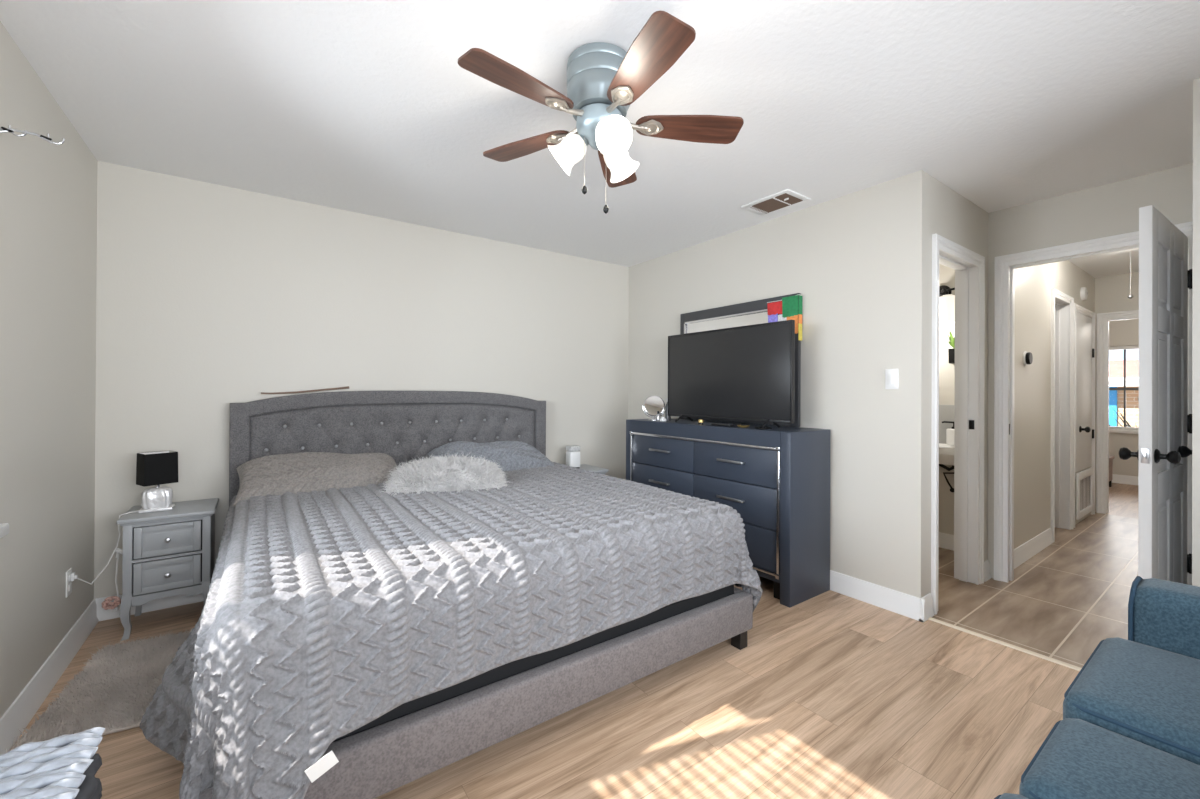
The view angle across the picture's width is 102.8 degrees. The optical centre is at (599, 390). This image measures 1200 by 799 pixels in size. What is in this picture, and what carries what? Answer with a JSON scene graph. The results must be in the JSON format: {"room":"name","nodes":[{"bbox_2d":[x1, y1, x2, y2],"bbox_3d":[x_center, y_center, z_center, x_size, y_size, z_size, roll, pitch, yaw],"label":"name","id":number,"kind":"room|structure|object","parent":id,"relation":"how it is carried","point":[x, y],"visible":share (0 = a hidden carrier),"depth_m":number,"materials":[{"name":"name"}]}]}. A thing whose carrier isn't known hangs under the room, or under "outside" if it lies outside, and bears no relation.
{"room":"bedroom","nodes":[
{"label":"bedroom","id":0,"kind":"room"},
{"bbox_2d":[0,21,96,717],"bbox_3d":[-1.485,-0.001,0.777,0.120,2.440,4.490,0,0,-36],"label":"wall","id":1,"kind":"structure","parent":0,"point":[48,191],"depth_m":1.90,"materials":[{"name":"grey paint"}]},
{"bbox_2d":[0,523,8,537],"bbox_3d":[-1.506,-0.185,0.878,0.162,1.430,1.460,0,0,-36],"label":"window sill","id":2,"kind":"structure","parent":1,"relation":"in","point":[4,527],"depth_m":1.49,"materials":[{"name":"white paint"}]},
{"bbox_2d":[0,125,64,144],"bbox_3d":[-1.875,-0.832,1.573,0.163,0.080,0.028,0,0,-36],"label":"curtain bracket","id":3,"kind":"object","parent":1,"relation":"attached to","point":[9,129],"visible":1,"depth_m":1.57,"materials":[{"name":"silver metal"}]},
{"bbox_2d":[0,599,98,754],"bbox_3d":[-1.433,1.161,0.815,0.022,0.117,4.250,0,0,-36],"label":"baseboard","id":4,"kind":"structure","parent":1,"relation":"attached to","point":[25,706],"depth_m":1.90,"materials":[{"name":"white paint"}]},
{"bbox_2d":[66,568,71,597],"bbox_3d":[-2.420,0.874,2.186,0.009,0.116,0.070,0,0,-36],"label":"wall outlet","id":5,"kind":"object","parent":1,"relation":"attached to","point":[68,573],"visible":0.99,"depth_m":2.17,"materials":[{"name":"white plastic"}]},
{"bbox_2d":[71,572,77,580],"bbox_3d":[-2.407,0.851,2.195,0.020,0.036,0.024,0,0,-36],"label":"plug adapter","id":6,"kind":"object","parent":5,"relation":"attached to","point":[74,576],"visible":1,"depth_m":2.19,"materials":[{"name":"white plastic"}]},
{"bbox_2d":[94,161,628,598],"bbox_3d":[-1.234,0.009,3.643,3.625,2.440,0.120,0,0,-36],"label":"wall","id":7,"kind":"structure","parent":0,"point":[210,297],"depth_m":3.07,"materials":[{"name":"grey paint"}]},
{"bbox_2d":[95,583,203,620],"bbox_3d":[-1.199,1.170,3.583,3.625,0.117,0.022,0,0,-36],"label":"baseboard","id":8,"kind":"structure","parent":7,"relation":"attached to","point":[177,600],"depth_m":2.66,"materials":[{"name":"white paint"}]},
{"bbox_2d":[15,576,1079,798],"bbox_3d":[-0.001,1.255,1.840,3.785,0.050,4.490,0,0,-36],"label":"floor","id":9,"kind":"structure","parent":0,"point":[830,694],"depth_m":1.76,"materials":[{"name":"brown wood"}]},
{"bbox_2d":[0,727,104,798],"bbox_3d":[-1.087,0.965,0.722,0.418,0.513,0.528,0,0,-36],"label":"woven ottoman","id":10,"kind":"object","parent":9,"relation":"on","point":[64,766],"visible":1,"depth_m":0.92,"materials":[{"name":"grey fabric"}]},
{"bbox_2d":[5,629,191,752],"bbox_3d":[-1.818,1.207,2.087,0.799,0.079,0.814,0,0,-29],"label":"rug","id":11,"kind":"object","parent":9,"relation":"on","point":[113,693],"visible":0.48,"depth_m":1.91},
{"bbox_2d":[117,498,218,640],"bbox_3d":[-2.290,0.924,2.567,0.371,0.592,0.368,0,0,-36],"label":"nightstand","id":12,"kind":"object","parent":9,"relation":"on","point":[168,553],"visible":0.95,"depth_m":2.44,"materials":[{"name":"grey wood"}]},
{"bbox_2d":[101,548,122,611],"bbox_3d":[-2.473,0.964,2.437,0.088,0.320,0.048,0,0,-36],"label":"hanging ornament","id":13,"kind":"object","parent":12,"relation":"hanging from","point":[106,604],"visible":1,"depth_m":2.44,"materials":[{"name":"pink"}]},
{"bbox_2d":[77,451,177,584],"bbox_3d":[-2.383,0.623,2.411,0.148,0.598,0.406,0,0,25],"label":"table lamp","id":14,"kind":"object","parent":12,"relation":"on","point":[158,468],"visible":1,"depth_m":2.49,"materials":[{"name":"black fabric"}]},
{"bbox_2d":[198,391,752,798],"bbox_3d":[-0.725,0.614,2.588,2.099,1.228,2.166,0,0,-36],"label":"bed","id":15,"kind":"object","parent":9,"relation":"on","point":[422,736],"visible":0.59,"depth_m":1.97,"materials":[{"name":"grey fabric"}]},
{"bbox_2d":[261,386,348,393],"bbox_3d":[-1.867,-0.004,3.055,0.481,0.054,0.016,0,0,-36],"label":"stick","id":16,"kind":"object","parent":15,"relation":"on","point":[347,387],"visible":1,"depth_m":3.06,"materials":[{"name":"brown wood"}]},
{"bbox_2d":[233,452,397,505],"bbox_3d":[-1.605,0.487,2.813,0.868,0.240,0.492,0,0,-36],"label":"pillow","id":17,"kind":"object","parent":15,"relation":"on","point":[279,474],"visible":0.63,"depth_m":2.66,"materials":[{"name":"grey fabric"}]},
{"bbox_2d":[379,452,511,495],"bbox_3d":[-0.879,0.512,2.778,0.737,0.316,0.552,0,0,-20],"label":"cushion","id":18,"kind":"object","parent":15,"relation":"on","point":[440,474],"visible":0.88,"depth_m":2.65,"materials":[{"name":"white fur"}]},
{"bbox_2d":[139,461,761,798],"bbox_3d":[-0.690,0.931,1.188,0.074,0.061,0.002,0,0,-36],"label":"coverlet","id":19,"kind":"object","parent":15,"relation":"on","point":[326,613],"visible":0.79,"depth_m":1.53,"materials":[{"name":"fabric"}]},
{"bbox_2d":[427,441,553,471],"bbox_3d":[-0.758,0.488,3.468,0.851,0.258,0.476,0,0,-36],"label":"pillow","id":20,"kind":"object","parent":15,"relation":"on","point":[510,455],"visible":0.52,"depth_m":3.35,"materials":[{"name":"grey fabric"}]},
{"bbox_2d":[580,464,607,474],"bbox_3d":[-0.182,0.947,4.075,0.371,0.575,0.368,0,0,-36],"label":"nightstand","id":21,"kind":"object","parent":9,"relation":"on","point":[585,467],"visible":0.09,"depth_m":4.03,"materials":[{"name":"grey wood"}]},
{"bbox_2d":[566,445,579,468],"bbox_3d":[-0.227,0.562,4.045,0.100,0.195,0.080,0,0,-36],"label":"diffuser","id":22,"kind":"object","parent":21,"relation":"on","point":[572,451],"visible":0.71,"depth_m":4.01,"materials":[{"name":"grey plastic"}]},
{"bbox_2d":[626,419,829,607],"bbox_3d":[0.812,0.738,3.458,0.454,1.000,1.500,0,0,-36],"label":"dresser","id":23,"kind":"object","parent":9,"relation":"on","point":[777,480],"visible":0.68,"depth_m":2.93,"materials":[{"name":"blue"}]},
{"bbox_2d":[642,395,664,420],"bbox_3d":[0.438,0.137,3.862,0.169,0.200,0.104,0,0,40],"label":"vanity mirror","id":24,"kind":"object","parent":23,"relation":"on","point":[652,404],"visible":0.93,"depth_m":3.85,"materials":[{"name":"silver metal"}]},
{"bbox_2d":[645,396,663,414],"bbox_3d":[0.436,0.121,3.854,0.154,0.152,0.026,0,0,9],"label":"mirror glass","id":25,"kind":"object","parent":24,"relation":"on","point":[653,404],"depth_m":3.85,"materials":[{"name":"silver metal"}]},
{"bbox_2d":[656,411,660,420],"bbox_3d":[0.459,0.198,3.780,0.036,0.078,0.036,0,0,-36],"label":"glass bottle","id":26,"kind":"object","parent":23,"relation":"on","point":[658,417],"visible":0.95,"depth_m":3.77,"materials":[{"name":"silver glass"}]},
{"bbox_2d":[665,398,670,420],"bbox_3d":[0.542,0.148,3.820,0.044,0.180,0.044,0,0,-36],"label":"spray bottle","id":27,"kind":"object","parent":23,"relation":"on","point":[668,418],"visible":0.56,"depth_m":3.80,"materials":[{"name":"grey plastic"}]},
{"bbox_2d":[711,423,733,426],"bbox_3d":[0.826,0.229,3.236,0.045,0.018,0.160,0,0,-36],"label":"remote control","id":28,"kind":"object","parent":23,"relation":"on","point":[713,424],"visible":1,"depth_m":3.22,"materials":[{"name":"black plastic"}]},
{"bbox_2d":[668,320,794,427],"bbox_3d":[0.859,-0.097,3.335,0.188,0.666,1.073,0,0,-36],"label":"television","id":29,"kind":"object","parent":23,"relation":"on","point":[743,373],"visible":1,"depth_m":3.23,"materials":[{"name":"black plastic"}]},
{"bbox_2d":[680,293,800,426],"bbox_3d":[0.996,-0.203,3.585,0.030,0.880,1.080,0,0,-36],"label":"dresser mirror","id":30,"kind":"object","parent":23,"relation":"on","point":[753,312],"visible":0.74,"depth_m":3.53,"materials":[{"name":"grey mirror"}]},
{"bbox_2d":[686,311,780,333],"bbox_3d":[0.992,-0.202,3.595,0.003,0.742,0.980,0,0,-36],"label":"mirror glass","id":31,"kind":"object","parent":30,"relation":"attached to","point":[729,319],"depth_m":3.64,"materials":[{"name":"mirror"}]},
{"bbox_2d":[767,294,801,340],"bbox_3d":[1.230,-0.480,3.224,0.046,0.300,0.246,0,0,-45],"label":"garland","id":32,"kind":"object","parent":30,"relation":"hanging from","point":[788,307],"visible":0.69,"depth_m":3.18,"materials":[{"name":"multicoloured paper"}]},
{"bbox_2d":[737,424,749,427],"bbox_3d":[0.927,0.226,3.100,0.079,0.024,0.079,0,0,-36],"label":"dish","id":33,"kind":"object","parent":23,"relation":"on","point":[741,425],"visible":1,"depth_m":3.08,"materials":[{"name":"gold metal"}]},
{"bbox_2d":[755,426,771,429],"bbox_3d":[1.014,0.231,2.978,0.110,0.018,0.100,0,0,-36],"label":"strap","id":34,"kind":"object","parent":23,"relation":"on","point":[765,427],"visible":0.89,"depth_m":2.94,"materials":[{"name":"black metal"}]},
{"bbox_2d":[928,617,1081,670],"bbox_3d":[2.049,1.258,2.248,0.032,0.046,0.924,0,0,-36],"label":"threshold","id":35,"kind":"object","parent":9,"relation":"on","point":[930,618],"visible":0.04,"depth_m":2.33,"materials":[{"name":"beige"}]},
{"bbox_2d":[994,576,1199,798],"bbox_3d":[1.371,0.829,0.815,1.740,0.810,0.927,0,0,-36],"label":"sofa","id":36,"kind":"object","parent":9,"relation":"on","point":[1129,728],"visible":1,"depth_m":1.16,"materials":[{"name":"blue fabric"}]},
{"bbox_2d":[998,793,1028,798],"bbox_3d":[0.835,0.864,0.567,0.540,0.152,0.707,0,0,-36],"label":"seat cushion","id":37,"kind":"object","parent":36,"relation":"on","point":[1005,795],"depth_m":0.97,"materials":[{"name":"blue fabric"}]},
{"bbox_2d":[1019,718,1199,798],"bbox_3d":[1.224,0.865,0.835,0.395,0.157,0.690,0,0,-36],"label":"seat cushion","id":38,"kind":"object","parent":36,"relation":"on","point":[1079,758],"depth_m":1.02,"materials":[{"name":"blue fabric"}]},
{"bbox_2d":[1063,637,1199,764],"bbox_3d":[1.619,0.842,1.121,0.570,0.167,0.695,0,0,-36],"label":"seat cushion","id":39,"kind":"object","parent":36,"relation":"on","point":[1147,692],"depth_m":1.23,"materials":[{"name":"blue fabric"}]},
{"bbox_2d":[0,0,1199,277],"bbox_3d":[2.865,-1.241,3.748,10.640,0.100,4.720,0,0,-36],"label":"ceiling","id":40,"kind":"structure","parent":0,"point":[368,107],"depth_m":1.99,"materials":[{"name":"white paint"}]},
{"bbox_2d":[458,11,743,213],"bbox_3d":[-0.016,-0.930,1.751,1.022,0.561,1.039,0,0,-36],"label":"ceiling fan","id":41,"kind":"object","parent":40,"relation":"hanging from","point":[604,79],"visible":1,"depth_m":1.67,"materials":[{"name":"grey"}]},
{"bbox_2d":[580,135,588,145],"bbox_3d":[-0.051,-0.934,1.785,0.067,0.049,0.048,0,0,10],"label":"socket","id":42,"kind":"object","parent":41,"relation":"attached to","point":[584,139],"depth_m":1.76,"materials":[{"name":"grey"}]},
{"bbox_2d":[741,189,810,215],"bbox_3d":[1.118,-1.190,3.057,0.255,0.022,0.340,0,0,-36],"label":"ceiling vent","id":43,"kind":"object","parent":40,"relation":"in","point":[787,198],"visible":1,"depth_m":3.03,"materials":[{"name":"white metal"}]},
{"bbox_2d":[1127,250,1132,298],"bbox_3d":[4.451,-0.976,4.021,0.040,0.413,0.040,0,0,-36],"label":"pull cord","id":44,"kind":"object","parent":40,"relation":"hanging from","point":[1130,296],"visible":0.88,"depth_m":4.02,"materials":[{"name":"white plastic"}]},
{"bbox_2d":[628,178,897,590],"bbox_3d":[0.988,0.020,3.756,0.120,2.440,2.522,0,0,-36],"label":"wall","id":45,"kind":"structure","parent":0,"point":[841,253],"depth_m":2.98,"materials":[{"name":"grey paint"}]},
{"bbox_2d":[830,570,924,621],"bbox_3d":[1.000,1.181,3.605,0.022,0.117,2.544,0,0,-36],"label":"baseboard","id":46,"kind":"structure","parent":45,"relation":"attached to","point":[904,604],"depth_m":2.76,"materials":[{"name":"white paint"}]},
{"bbox_2d":[885,369,898,388],"bbox_3d":[1.653,-0.067,2.715,0.011,0.116,0.070,0,0,-36],"label":"light switch","id":47,"kind":"object","parent":45,"relation":"attached to","point":[891,375],"visible":1,"depth_m":2.71,"materials":[{"name":"white plastic"}]},
{"bbox_2d":[939,264,954,534],"bbox_3d":[2.437,0.029,4.351,0.120,2.440,1.802,0,0,-36],"label":"wall","id":48,"kind":"structure","parent":0,"point":[946,274],"depth_m":3.81,"materials":[{"name":"grey paint"}]},
{"bbox_2d":[939,532,953,550],"bbox_3d":[2.374,1.190,4.307,0.022,0.117,1.802,0,0,-36],"label":"baseboard","id":49,"kind":"structure","parent":48,"relation":"attached to","point":[946,541],"depth_m":3.79,"materials":[{"name":"white paint"}]},
{"bbox_2d":[939,443,953,491],"bbox_3d":[2.564,0.604,3.748,0.351,0.373,0.630,0,0,-36],"label":"washbasin","id":50,"kind":"object","parent":48,"relation":"attached to","point":[946,452],"visible":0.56,"depth_m":3.54,"materials":[{"name":"white ceramic"}]},
{"bbox_2d":[942,421,953,444],"bbox_3d":[2.724,0.326,3.711,0.065,0.180,0.132,0,0,-36],"label":"soap dispenser","id":51,"kind":"object","parent":50,"relation":"on","point":[949,432],"visible":0.56,"depth_m":3.69,"materials":[{"name":"white ceramic"}]},
{"bbox_2d":[939,285,954,323],"bbox_3d":[2.724,-0.684,3.696,0.181,0.315,0.320,0,0,-36],"label":"vanity light","id":52,"kind":"object","parent":48,"relation":"attached to","point":[946,299],"visible":0.66,"depth_m":3.67,"materials":[{"name":"white glass"}]},
{"bbox_2d":[939,405,954,443],"bbox_3d":[2.413,0.280,4.272,0.008,0.337,1.702,0,0,-36],"label":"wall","id":53,"kind":"structure","parent":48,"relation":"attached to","point":[946,412],"depth_m":3.81,"materials":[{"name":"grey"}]},
{"bbox_2d":[946,330,954,363],"bbox_3d":[2.756,-0.348,3.716,0.103,0.270,0.135,0,0,-36],"label":"wall planter","id":54,"kind":"object","parent":48,"relation":"attached to","point":[951,352],"visible":0.41,"depth_m":3.71,"materials":[{"name":"black metal"}]},
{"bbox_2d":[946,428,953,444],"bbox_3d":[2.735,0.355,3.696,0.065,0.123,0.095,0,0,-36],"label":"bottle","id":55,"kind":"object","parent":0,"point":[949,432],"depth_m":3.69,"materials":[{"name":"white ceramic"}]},
{"bbox_2d":[897,170,1094,597],"bbox_3d":[3.412,0.032,3.844,4.165,2.440,0.158,0,0,-36],"label":"wall","id":56,"kind":"structure","parent":0,"point":[927,206],"depth_m":2.75,"materials":[{"name":"grey paint"}]},
{"bbox_2d":[919,593,933,622],"bbox_3d":[1.783,1.182,2.615,0.142,0.117,0.022,0,0,-36],"label":"baseboard","id":57,"kind":"structure","parent":56,"relation":"attached to","point":[929,612],"depth_m":2.61,"materials":[{"name":"white paint"}]},
{"bbox_2d":[931,234,984,614],"bbox_3d":[2.139,0.185,2.943,0.775,2.116,0.144,0,0,-36],"label":"door frame","id":58,"kind":"structure","parent":56,"relation":"attached to","point":[969,266],"depth_m":3.10,"materials":[{"name":"white paint"}]},
{"bbox_2d":[984,559,990,581],"bbox_3d":[2.552,1.187,3.165,0.119,0.117,0.022,0,0,-36],"label":"baseboard","id":59,"kind":"structure","parent":56,"relation":"attached to","point":[987,576],"depth_m":3.16,"materials":[{"name":"white paint"}]},
{"bbox_2d":[1023,351,1032,365],"bbox_3d":[3.171,-0.240,3.551,0.110,0.110,0.037,0,0,-36],"label":"thermostat","id":60,"kind":"object","parent":56,"relation":"attached to","point":[1027,356],"visible":1,"depth_m":3.53,"materials":[{"name":"white"}]},
{"bbox_2d":[1014,528,1053,568],"bbox_3d":[3.241,1.192,3.611,1.241,0.117,0.022,0,0,-36],"label":"baseboard","id":61,"kind":"structure","parent":56,"relation":"attached to","point":[1030,548],"depth_m":3.64,"materials":[{"name":"white paint"}]},
{"bbox_2d":[1050,288,1073,541],"bbox_3d":[3.989,0.203,4.243,0.672,2.106,0.182,0,0,-36],"label":"door frame","id":62,"kind":"structure","parent":56,"relation":"attached to","point":[1062,304],"depth_m":4.36,"materials":[{"name":"white paint"}]},
{"bbox_2d":[1073,303,1094,527],"bbox_3d":[4.727,0.229,4.637,0.868,2.064,0.086,0,0,-36],"label":"door","id":63,"kind":"structure","parent":56,"relation":"in","point":[1084,319],"depth_m":4.64,"materials":[{"name":"white paint"}]},
{"bbox_2d":[1080,287,1087,300],"bbox_3d":[4.688,-0.940,4.634,0.130,0.130,0.040,0,0,-36],"label":"smoke detector","id":64,"kind":"object","parent":56,"relation":"attached to","point":[1083,292],"visible":1,"depth_m":4.61,"materials":[{"name":"white plastic"}]},
{"bbox_2d":[1076,467,1093,519],"bbox_3d":[4.704,0.986,4.645,0.660,0.430,0.017,0,0,-36],"label":"air vent","id":65,"kind":"object","parent":56,"relation":"in","point":[1084,479],"visible":1,"depth_m":4.64,"materials":[{"name":"white metal"}]},
{"bbox_2d":[994,221,1192,584],"bbox_3d":[2.917,0.181,2.850,0.144,2.131,0.880,0,0,-36],"label":"door frame","id":66,"kind":"structure","parent":56,"relation":"attached to","point":[1005,265],"depth_m":3.13,"materials":[{"name":"white paint"}]},
{"bbox_2d":[932,513,1137,667],"bbox_3d":[3.265,1.277,4.085,4.090,0.050,3.400,0,0,-36],"label":"floor tile","id":67,"kind":"structure","parent":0,"point":[1072,595],"depth_m":2.93,"materials":[{"name":"brown tile"}]},
{"bbox_2d":[987,163,1192,577],"bbox_3d":[2.918,0.027,2.870,0.120,2.440,0.926,0,0,-36],"label":"wall","id":68,"kind":"structure","parent":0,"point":[1111,209],"depth_m":2.88,"materials":[{"name":"grey paint"}]},
{"bbox_2d":[1095,483,1137,518],"bbox_3d":[6.333,1.296,5.665,2.740,0.050,3.800,0,0,-36],"label":"floor","id":69,"kind":"structure","parent":0,"point":[1123,498],"depth_m":5.54,"materials":[{"name":"brown wood"}]},
{"bbox_2d":[1109,455,1113,486],"bbox_3d":[6.383,1.069,6.611,0.480,0.410,0.920,0,0,-36],"label":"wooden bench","id":70,"kind":"object","parent":69,"relation":"on","point":[1111,458],"visible":0.16,"depth_m":6.31,"materials":[{"name":"brown wood"}]},
{"bbox_2d":[1095,272,1138,511],"bbox_3d":[5.311,0.044,4.872,0.120,2.440,3.700,0,0,-36],"label":"wall","id":71,"kind":"structure","parent":0,"point":[1111,292],"depth_m":4.88,"materials":[{"name":"grey paint"}]},
{"bbox_2d":[1096,310,1138,513],"bbox_3d":[5.464,0.232,4.637,0.144,2.064,0.908,0,0,-36],"label":"door frame","id":72,"kind":"structure","parent":71,"relation":"attached to","point":[1102,346],"depth_m":4.94,"materials":[{"name":"white paint"}]},
{"bbox_2d":[1109,319,1138,476],"bbox_3d":[7.433,0.059,6.391,0.120,2.440,3.700,0,0,-36],"label":"wall","id":73,"kind":"structure","parent":0,"point":[1121,332],"depth_m":6.60,"materials":[{"name":"grey paint"}]},
{"bbox_2d":[1109,345,1138,433],"bbox_3d":[7.289,-0.019,6.533,0.110,1.205,1.720,0,0,-36],"label":"window","id":74,"kind":"structure","parent":73,"relation":"in","point":[1131,430],"depth_m":6.62,"materials":[{"name":"white paint"}]},
{"bbox_2d":[1112,474,1138,484],"bbox_3d":[7.370,1.220,6.346,0.022,0.117,3.700,0,0,-36],"label":"baseboard","id":75,"kind":"structure","parent":73,"relation":"attached to","point":[1122,479],"depth_m":6.58,"materials":[{"name":"white paint"}]},
{"bbox_2d":[1192,78,1199,586],"bbox_3d":[2.793,0.024,2.138,1.174,2.440,0.120,0,0,-36],"label":"wall","id":76,"kind":"structure","parent":0,"point":[1196,82],"depth_m":1.84,"materials":[{"name":"grey paint"}]},
{"bbox_2d":[1118,205,1191,583],"bbox_3d":[2.716,0.213,2.328,0.832,2.038,0.184,0,0,-36],"label":"door","id":77,"kind":"structure","parent":76,"relation":"in","point":[1165,278],"depth_m":2.20,"materials":[{"name":"white paint"}]},
{"bbox_2d":[1177,246,1192,457],"bbox_3d":[2.697,0.223,2.182,0.680,2.018,0.104,0,0,-36],"label":"door","id":78,"kind":"structure","parent":76,"relation":"in","point":[1184,451],"depth_m":2.26,"materials":[{"name":"white paint"}]},
{"label":"outside","id":79,"kind":"structure","parent":0,"visible":0},
{"bbox_3d":[13.828,1.632,14.349,19.400,0.100,24.000,0,0,-36],"label":"ground","id":80,"kind":"structure","parent":79,"visible":0},
{"bbox_2d":[1109,360,1138,426],"bbox_3d":[11.582,0.445,10.281,4.400,2.230,14.000,0,0,-36],"label":"brick house","id":81,"kind":"structure","parent":80,"relation":"on","point":[1116,367],"depth_m":9.32,"materials":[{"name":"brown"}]},
{"bbox_2d":[1109,399,1138,426],"bbox_3d":[8.685,0.774,7.432,1.542,1.526,1.882,0,0,-36],"label":"spiky plant","id":82,"kind":"object","parent":80,"relation":"on","point":[1127,423],"visible":0.12,"depth_m":7.93,"materials":[{"name":"grey plant"}]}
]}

